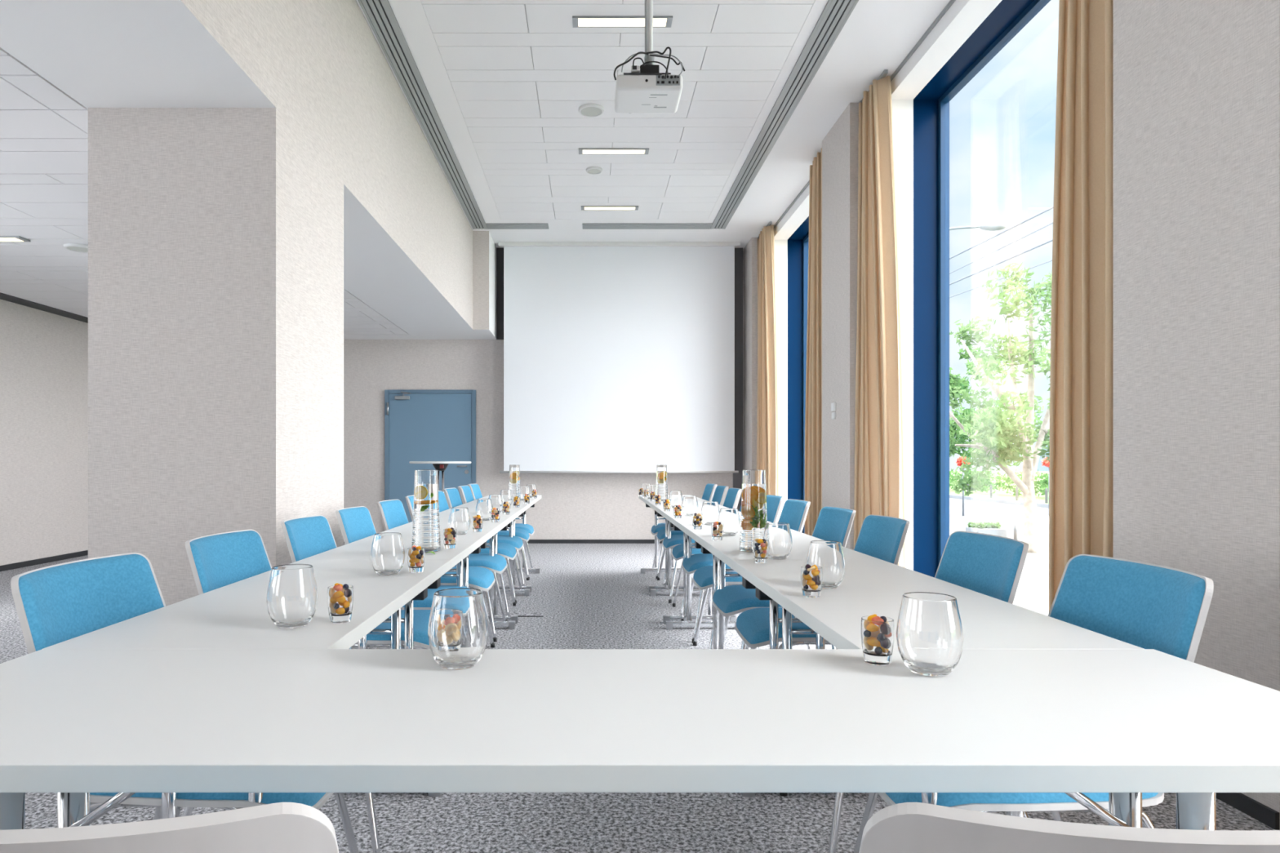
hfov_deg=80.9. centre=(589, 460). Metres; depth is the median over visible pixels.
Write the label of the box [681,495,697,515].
glass
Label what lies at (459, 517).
glass
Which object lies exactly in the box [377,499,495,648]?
chair
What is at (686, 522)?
table
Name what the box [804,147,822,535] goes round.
curtain
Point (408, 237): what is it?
beam
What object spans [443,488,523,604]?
chair
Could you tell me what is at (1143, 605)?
chair
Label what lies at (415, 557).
glass
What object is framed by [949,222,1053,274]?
overhead cable
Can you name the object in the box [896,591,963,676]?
glass
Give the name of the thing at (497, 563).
chair
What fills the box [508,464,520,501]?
carafe
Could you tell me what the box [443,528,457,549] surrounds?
glass
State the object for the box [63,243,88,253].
ceiling speaker
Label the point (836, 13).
ceiling vent
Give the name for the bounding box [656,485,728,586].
chair
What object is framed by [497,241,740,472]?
projection screen
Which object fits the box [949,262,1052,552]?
street tree
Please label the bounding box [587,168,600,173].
grille
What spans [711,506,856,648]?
chair
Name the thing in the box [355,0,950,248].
ceiling
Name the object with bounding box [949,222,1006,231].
street lamp
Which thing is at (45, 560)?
baseboard
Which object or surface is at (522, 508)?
table
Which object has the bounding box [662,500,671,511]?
glass
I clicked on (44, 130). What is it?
ceiling
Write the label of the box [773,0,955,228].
trim
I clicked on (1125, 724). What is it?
table
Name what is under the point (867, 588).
table
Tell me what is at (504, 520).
table
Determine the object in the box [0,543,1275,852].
floor
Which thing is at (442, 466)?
cocktail table
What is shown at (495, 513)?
glass
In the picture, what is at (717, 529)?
glass
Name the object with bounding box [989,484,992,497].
bollard
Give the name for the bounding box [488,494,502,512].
glass
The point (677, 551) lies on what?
chair
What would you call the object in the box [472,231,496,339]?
wall
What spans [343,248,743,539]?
wall
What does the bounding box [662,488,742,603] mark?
chair
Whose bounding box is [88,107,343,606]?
wall column
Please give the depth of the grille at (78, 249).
5.50 m
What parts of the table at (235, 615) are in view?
leg, leg, leg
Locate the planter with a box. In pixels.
[965,521,1006,537]
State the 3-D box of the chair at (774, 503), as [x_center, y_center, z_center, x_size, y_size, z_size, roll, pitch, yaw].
[0.893,0.644,4.640,0.606,0.852,0.497,0,0,0]
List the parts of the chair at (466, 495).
backrest, leg, leg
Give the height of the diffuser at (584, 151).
0.008 m
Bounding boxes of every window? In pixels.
[803,233,808,533]
[938,0,1050,563]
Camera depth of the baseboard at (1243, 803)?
2.25 m
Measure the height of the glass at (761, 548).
0.071 m
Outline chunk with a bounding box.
[866,613,876,621]
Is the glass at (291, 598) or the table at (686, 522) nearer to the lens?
the glass at (291, 598)
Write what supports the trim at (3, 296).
attached to the wall at (44, 355)
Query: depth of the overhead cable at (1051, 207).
17.94 m
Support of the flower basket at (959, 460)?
on the road
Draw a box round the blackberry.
[804,564,811,568]
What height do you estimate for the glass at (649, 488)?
0.119 m
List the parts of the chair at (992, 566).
leg, backrest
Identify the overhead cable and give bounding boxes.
[949,206,1053,259]
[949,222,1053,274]
[949,239,1052,284]
[949,259,1052,297]
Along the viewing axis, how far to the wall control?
6.08 m
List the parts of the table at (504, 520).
leg, leg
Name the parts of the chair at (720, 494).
leg, leg, backrest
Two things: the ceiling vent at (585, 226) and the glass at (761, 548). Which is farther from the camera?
the ceiling vent at (585, 226)
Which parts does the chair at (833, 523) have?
leg, leg, seat, backrest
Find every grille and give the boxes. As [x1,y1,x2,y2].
[66,246,88,252]
[581,106,601,115]
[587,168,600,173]
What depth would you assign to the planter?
15.13 m
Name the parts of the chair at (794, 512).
leg, seat, leg, backrest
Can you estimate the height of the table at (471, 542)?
0.740 m
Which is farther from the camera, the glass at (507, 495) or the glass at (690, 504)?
the glass at (507, 495)
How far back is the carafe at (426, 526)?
2.70 m
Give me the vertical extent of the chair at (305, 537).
0.852 m
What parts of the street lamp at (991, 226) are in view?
arm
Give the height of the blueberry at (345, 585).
0.012 m
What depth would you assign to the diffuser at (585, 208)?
8.14 m
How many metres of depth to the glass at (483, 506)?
4.09 m
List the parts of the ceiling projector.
mount plate, connector panel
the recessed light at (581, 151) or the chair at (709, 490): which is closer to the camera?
the recessed light at (581, 151)
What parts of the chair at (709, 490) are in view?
leg, leg, backrest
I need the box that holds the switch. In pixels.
[831,412,835,419]
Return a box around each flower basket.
[955,456,970,515]
[1040,456,1049,515]
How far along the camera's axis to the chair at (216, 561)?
2.19 m
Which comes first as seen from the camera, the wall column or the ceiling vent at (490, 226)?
the wall column
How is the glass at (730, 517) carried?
on the table at (727, 549)
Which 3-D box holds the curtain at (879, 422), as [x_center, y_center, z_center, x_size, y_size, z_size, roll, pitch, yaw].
[2.081,-0.850,5.385,0.149,3.799,0.746,0,0,0]
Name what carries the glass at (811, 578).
on the table at (867, 588)
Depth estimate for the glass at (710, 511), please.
3.82 m
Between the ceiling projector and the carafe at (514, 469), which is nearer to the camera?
the ceiling projector
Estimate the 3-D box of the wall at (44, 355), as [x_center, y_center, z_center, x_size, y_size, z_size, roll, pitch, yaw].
[-5.750,-0.380,2.500,0.100,2.900,14.400,0,0,0]
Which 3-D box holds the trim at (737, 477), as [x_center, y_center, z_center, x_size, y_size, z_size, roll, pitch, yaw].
[1.923,-0.865,9.685,0.125,3.770,0.030,0,0,0]
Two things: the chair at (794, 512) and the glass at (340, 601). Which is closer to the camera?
the glass at (340, 601)
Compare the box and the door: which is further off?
the door
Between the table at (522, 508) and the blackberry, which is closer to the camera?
the blackberry
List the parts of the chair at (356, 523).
backrest, seat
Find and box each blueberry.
[342,583,348,588]
[880,616,886,622]
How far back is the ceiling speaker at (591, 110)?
5.84 m
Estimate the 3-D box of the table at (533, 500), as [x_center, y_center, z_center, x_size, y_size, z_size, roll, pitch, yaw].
[-0.712,0.700,6.623,0.500,0.740,1.179,0,0,0]
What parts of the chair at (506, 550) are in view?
leg, seat, leg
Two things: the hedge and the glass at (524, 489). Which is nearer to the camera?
the glass at (524, 489)
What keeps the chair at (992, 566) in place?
on the floor
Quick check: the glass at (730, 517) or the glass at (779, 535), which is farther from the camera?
the glass at (730, 517)
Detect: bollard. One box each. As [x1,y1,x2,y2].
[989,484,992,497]
[1013,515,1017,540]
[1015,486,1017,500]
[1044,488,1048,503]
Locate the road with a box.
[949,497,1048,544]
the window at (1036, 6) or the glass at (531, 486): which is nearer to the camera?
the window at (1036, 6)
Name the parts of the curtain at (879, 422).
heading rail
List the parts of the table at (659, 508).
leg, leg, leg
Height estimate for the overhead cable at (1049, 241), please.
3.064 m
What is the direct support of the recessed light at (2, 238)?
in the ceiling at (44, 130)
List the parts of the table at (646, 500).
leg, leg, leg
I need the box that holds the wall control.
[831,402,835,419]
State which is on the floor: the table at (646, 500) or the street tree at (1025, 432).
the table at (646, 500)
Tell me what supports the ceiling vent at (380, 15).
in the ceiling at (732, 54)
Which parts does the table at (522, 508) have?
leg, leg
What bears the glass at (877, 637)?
on the table at (1125, 724)
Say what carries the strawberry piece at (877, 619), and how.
in the glass at (877, 637)
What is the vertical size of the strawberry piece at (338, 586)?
0.016 m
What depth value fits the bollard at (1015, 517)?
15.23 m
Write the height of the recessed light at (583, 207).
0.012 m
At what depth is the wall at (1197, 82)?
2.53 m
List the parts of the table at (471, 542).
leg, leg, leg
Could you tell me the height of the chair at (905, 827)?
0.852 m
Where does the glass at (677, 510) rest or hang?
on the table at (686, 522)
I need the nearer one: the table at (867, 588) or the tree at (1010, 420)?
the table at (867, 588)
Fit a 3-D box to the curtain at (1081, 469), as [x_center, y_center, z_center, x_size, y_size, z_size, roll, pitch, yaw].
[2.086,-0.850,3.114,0.152,3.799,0.527,0,0,-2]
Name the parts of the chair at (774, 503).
seat, leg, leg, backrest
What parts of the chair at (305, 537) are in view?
backrest, rail, seat, leg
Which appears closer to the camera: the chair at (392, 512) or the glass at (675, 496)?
the chair at (392, 512)
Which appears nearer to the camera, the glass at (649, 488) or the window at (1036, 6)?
the window at (1036, 6)
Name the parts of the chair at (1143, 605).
leg, leg, seat, leg, rail, leg, backrest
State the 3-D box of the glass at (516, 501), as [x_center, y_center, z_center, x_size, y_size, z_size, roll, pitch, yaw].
[-0.515,0.294,5.289,0.051,0.071,0.051,0,0,4]
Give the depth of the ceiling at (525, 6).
5.53 m
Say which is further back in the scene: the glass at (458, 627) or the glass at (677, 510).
the glass at (677, 510)
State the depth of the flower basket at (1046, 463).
24.02 m
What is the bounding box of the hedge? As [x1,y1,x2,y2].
[949,468,1048,497]
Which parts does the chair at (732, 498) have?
leg, seat, leg, backrest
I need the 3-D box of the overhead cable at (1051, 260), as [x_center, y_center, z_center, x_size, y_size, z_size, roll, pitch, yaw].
[10.000,-4.928,30.000,0.021,4.769,110.001,0,0,0]
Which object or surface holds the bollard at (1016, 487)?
on the lawn
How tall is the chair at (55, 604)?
0.852 m
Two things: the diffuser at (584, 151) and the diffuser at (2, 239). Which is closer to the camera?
the diffuser at (2, 239)
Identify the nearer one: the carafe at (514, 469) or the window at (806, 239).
the carafe at (514, 469)
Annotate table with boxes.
[0,648,1279,830]
[43,560,450,818]
[302,528,495,648]
[394,511,518,629]
[408,461,471,493]
[442,502,532,623]
[470,494,541,592]
[639,494,707,592]
[648,502,738,623]
[662,511,770,648]
[686,528,880,648]
[732,560,1143,817]
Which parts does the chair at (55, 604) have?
backrest, leg, rail, leg, seat, leg, leg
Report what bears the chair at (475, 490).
on the floor
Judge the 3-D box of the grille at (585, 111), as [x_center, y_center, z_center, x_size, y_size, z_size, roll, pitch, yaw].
[0.015,-2.742,5.860,0.164,0.012,0.164,0,0,0]
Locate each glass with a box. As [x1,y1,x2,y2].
[266,564,318,628]
[327,584,353,623]
[370,532,404,576]
[407,546,424,573]
[427,588,488,670]
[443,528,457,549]
[448,507,470,534]
[471,515,483,532]
[475,498,493,520]
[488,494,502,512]
[490,508,500,522]
[500,489,512,505]
[502,502,510,515]
[512,497,519,507]
[520,485,529,500]
[523,494,529,504]
[526,484,536,497]
[531,489,537,497]
[640,483,649,496]
[645,484,655,498]
[649,492,656,501]
[654,495,661,505]
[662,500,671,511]
[669,490,682,507]
[673,505,682,518]
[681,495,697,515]
[692,514,702,529]
[701,501,719,524]
[711,522,723,540]
[718,508,740,536]
[752,539,768,563]
[763,522,792,559]
[800,565,822,597]
[806,540,844,589]
[861,615,893,665]
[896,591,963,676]
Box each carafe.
[411,470,440,552]
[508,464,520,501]
[655,464,667,501]
[739,470,767,552]
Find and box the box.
[510,612,543,617]
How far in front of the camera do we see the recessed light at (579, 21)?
4.67 m
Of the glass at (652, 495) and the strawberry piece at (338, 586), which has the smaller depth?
the strawberry piece at (338, 586)
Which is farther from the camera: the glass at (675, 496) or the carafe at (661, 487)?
the carafe at (661, 487)
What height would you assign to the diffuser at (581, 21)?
0.008 m
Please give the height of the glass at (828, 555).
0.119 m
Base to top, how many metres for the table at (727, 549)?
0.740 m
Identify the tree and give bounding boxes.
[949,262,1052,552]
[949,342,998,457]
[949,399,1044,485]
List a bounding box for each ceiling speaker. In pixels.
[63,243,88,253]
[578,103,604,117]
[586,166,602,174]
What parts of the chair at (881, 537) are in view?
seat, leg, rail, backrest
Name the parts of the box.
lid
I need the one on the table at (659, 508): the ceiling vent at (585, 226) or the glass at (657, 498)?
the glass at (657, 498)
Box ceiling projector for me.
[613,0,684,113]
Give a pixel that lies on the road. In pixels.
(975, 511)
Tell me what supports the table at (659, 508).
on the floor
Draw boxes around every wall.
[0,298,88,565]
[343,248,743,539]
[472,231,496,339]
[743,0,1279,830]
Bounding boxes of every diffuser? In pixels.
[0,237,23,241]
[577,17,666,26]
[582,150,644,153]
[584,207,635,209]
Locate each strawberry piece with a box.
[333,584,342,588]
[871,616,884,622]
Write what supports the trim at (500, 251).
attached to the wall at (571, 505)
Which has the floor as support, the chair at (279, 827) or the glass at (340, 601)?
the chair at (279, 827)
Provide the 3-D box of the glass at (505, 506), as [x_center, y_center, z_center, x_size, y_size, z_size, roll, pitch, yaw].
[-0.511,0.294,4.596,0.051,0.071,0.051,0,0,22]
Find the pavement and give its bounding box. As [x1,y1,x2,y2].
[949,526,1048,616]
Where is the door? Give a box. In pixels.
[384,389,475,522]
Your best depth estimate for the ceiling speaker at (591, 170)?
7.05 m
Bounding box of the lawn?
[949,471,1048,503]
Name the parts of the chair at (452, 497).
backrest, leg, leg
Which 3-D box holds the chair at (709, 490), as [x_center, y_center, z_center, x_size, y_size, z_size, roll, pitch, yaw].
[0.889,0.644,7.020,0.606,0.852,0.497,0,0,0]
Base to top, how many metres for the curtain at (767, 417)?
3.799 m
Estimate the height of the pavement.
0.200 m
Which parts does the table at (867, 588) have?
leg, leg, leg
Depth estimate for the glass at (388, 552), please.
2.13 m
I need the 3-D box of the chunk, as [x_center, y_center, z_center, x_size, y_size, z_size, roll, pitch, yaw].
[0.467,0.261,1.232,0.020,0.016,0.016,0,0,-34]
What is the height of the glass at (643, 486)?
0.119 m
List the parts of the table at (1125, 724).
leg, leg, leg, leg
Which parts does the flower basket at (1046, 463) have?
post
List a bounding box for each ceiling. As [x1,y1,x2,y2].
[0,47,416,339]
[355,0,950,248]
[524,5,620,215]
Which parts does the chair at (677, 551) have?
leg, leg, seat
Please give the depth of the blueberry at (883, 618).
1.22 m
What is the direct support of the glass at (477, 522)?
on the table at (471, 542)
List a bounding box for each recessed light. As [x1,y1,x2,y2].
[0,235,30,241]
[572,15,672,27]
[578,148,648,154]
[581,205,638,209]
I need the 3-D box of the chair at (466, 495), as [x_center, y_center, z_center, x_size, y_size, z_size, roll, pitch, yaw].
[-0.825,0.644,6.460,0.606,0.852,0.497,0,0,-1]
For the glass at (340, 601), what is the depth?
1.52 m
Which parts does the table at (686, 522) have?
leg, leg, leg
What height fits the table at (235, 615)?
0.740 m
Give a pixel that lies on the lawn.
(1001, 495)
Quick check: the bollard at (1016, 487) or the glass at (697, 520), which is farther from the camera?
the bollard at (1016, 487)
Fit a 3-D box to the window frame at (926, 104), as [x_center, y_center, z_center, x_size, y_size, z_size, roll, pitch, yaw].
[2.489,-0.680,2.550,0.263,4.700,14.500,0,0,0]
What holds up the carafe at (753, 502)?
on the table at (727, 549)
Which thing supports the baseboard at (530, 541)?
attached to the wall at (571, 505)
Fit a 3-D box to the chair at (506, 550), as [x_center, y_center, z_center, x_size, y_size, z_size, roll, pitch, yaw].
[-0.827,0.644,5.290,0.606,0.852,0.497,0,0,-1]
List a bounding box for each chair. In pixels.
[0,802,338,852]
[10,552,359,852]
[182,529,380,852]
[280,515,431,648]
[335,506,469,648]
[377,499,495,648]
[404,495,507,642]
[438,490,516,615]
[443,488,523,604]
[457,485,529,586]
[467,483,534,579]
[650,483,717,578]
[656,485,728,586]
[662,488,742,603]
[671,506,741,615]
[681,494,785,643]
[692,498,811,648]
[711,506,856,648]
[734,514,910,648]
[779,530,1028,852]
[853,554,1213,852]
[858,802,1279,852]
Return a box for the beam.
[0,0,481,339]
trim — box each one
[0,292,88,323]
[496,248,503,339]
[733,248,742,511]
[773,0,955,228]
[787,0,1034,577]
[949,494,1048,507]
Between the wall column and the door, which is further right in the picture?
the door
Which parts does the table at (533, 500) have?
leg, leg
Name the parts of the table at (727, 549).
leg, leg, leg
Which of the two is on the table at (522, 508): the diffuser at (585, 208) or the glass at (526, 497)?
the glass at (526, 497)
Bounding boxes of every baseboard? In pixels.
[0,550,88,571]
[343,539,662,543]
[1216,792,1279,830]
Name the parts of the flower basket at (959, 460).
post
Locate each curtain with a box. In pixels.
[756,221,779,521]
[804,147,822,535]
[853,69,906,568]
[1048,0,1113,612]
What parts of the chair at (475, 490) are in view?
backrest, leg, leg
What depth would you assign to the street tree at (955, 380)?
22.38 m
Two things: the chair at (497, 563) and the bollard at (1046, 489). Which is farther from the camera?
the bollard at (1046, 489)
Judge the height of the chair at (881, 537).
0.852 m
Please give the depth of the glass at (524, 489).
6.19 m
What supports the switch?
attached to the wall control
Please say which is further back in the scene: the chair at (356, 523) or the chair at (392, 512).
the chair at (392, 512)
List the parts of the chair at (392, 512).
backrest, seat, leg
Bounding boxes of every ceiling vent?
[357,0,487,229]
[485,223,548,229]
[582,223,712,229]
[710,0,858,229]
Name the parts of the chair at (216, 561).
leg, backrest, leg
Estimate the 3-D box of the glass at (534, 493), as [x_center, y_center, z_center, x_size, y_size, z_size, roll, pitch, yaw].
[-0.485,0.294,6.600,0.051,0.071,0.051,0,0,-29]
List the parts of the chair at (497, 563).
backrest, leg, seat, leg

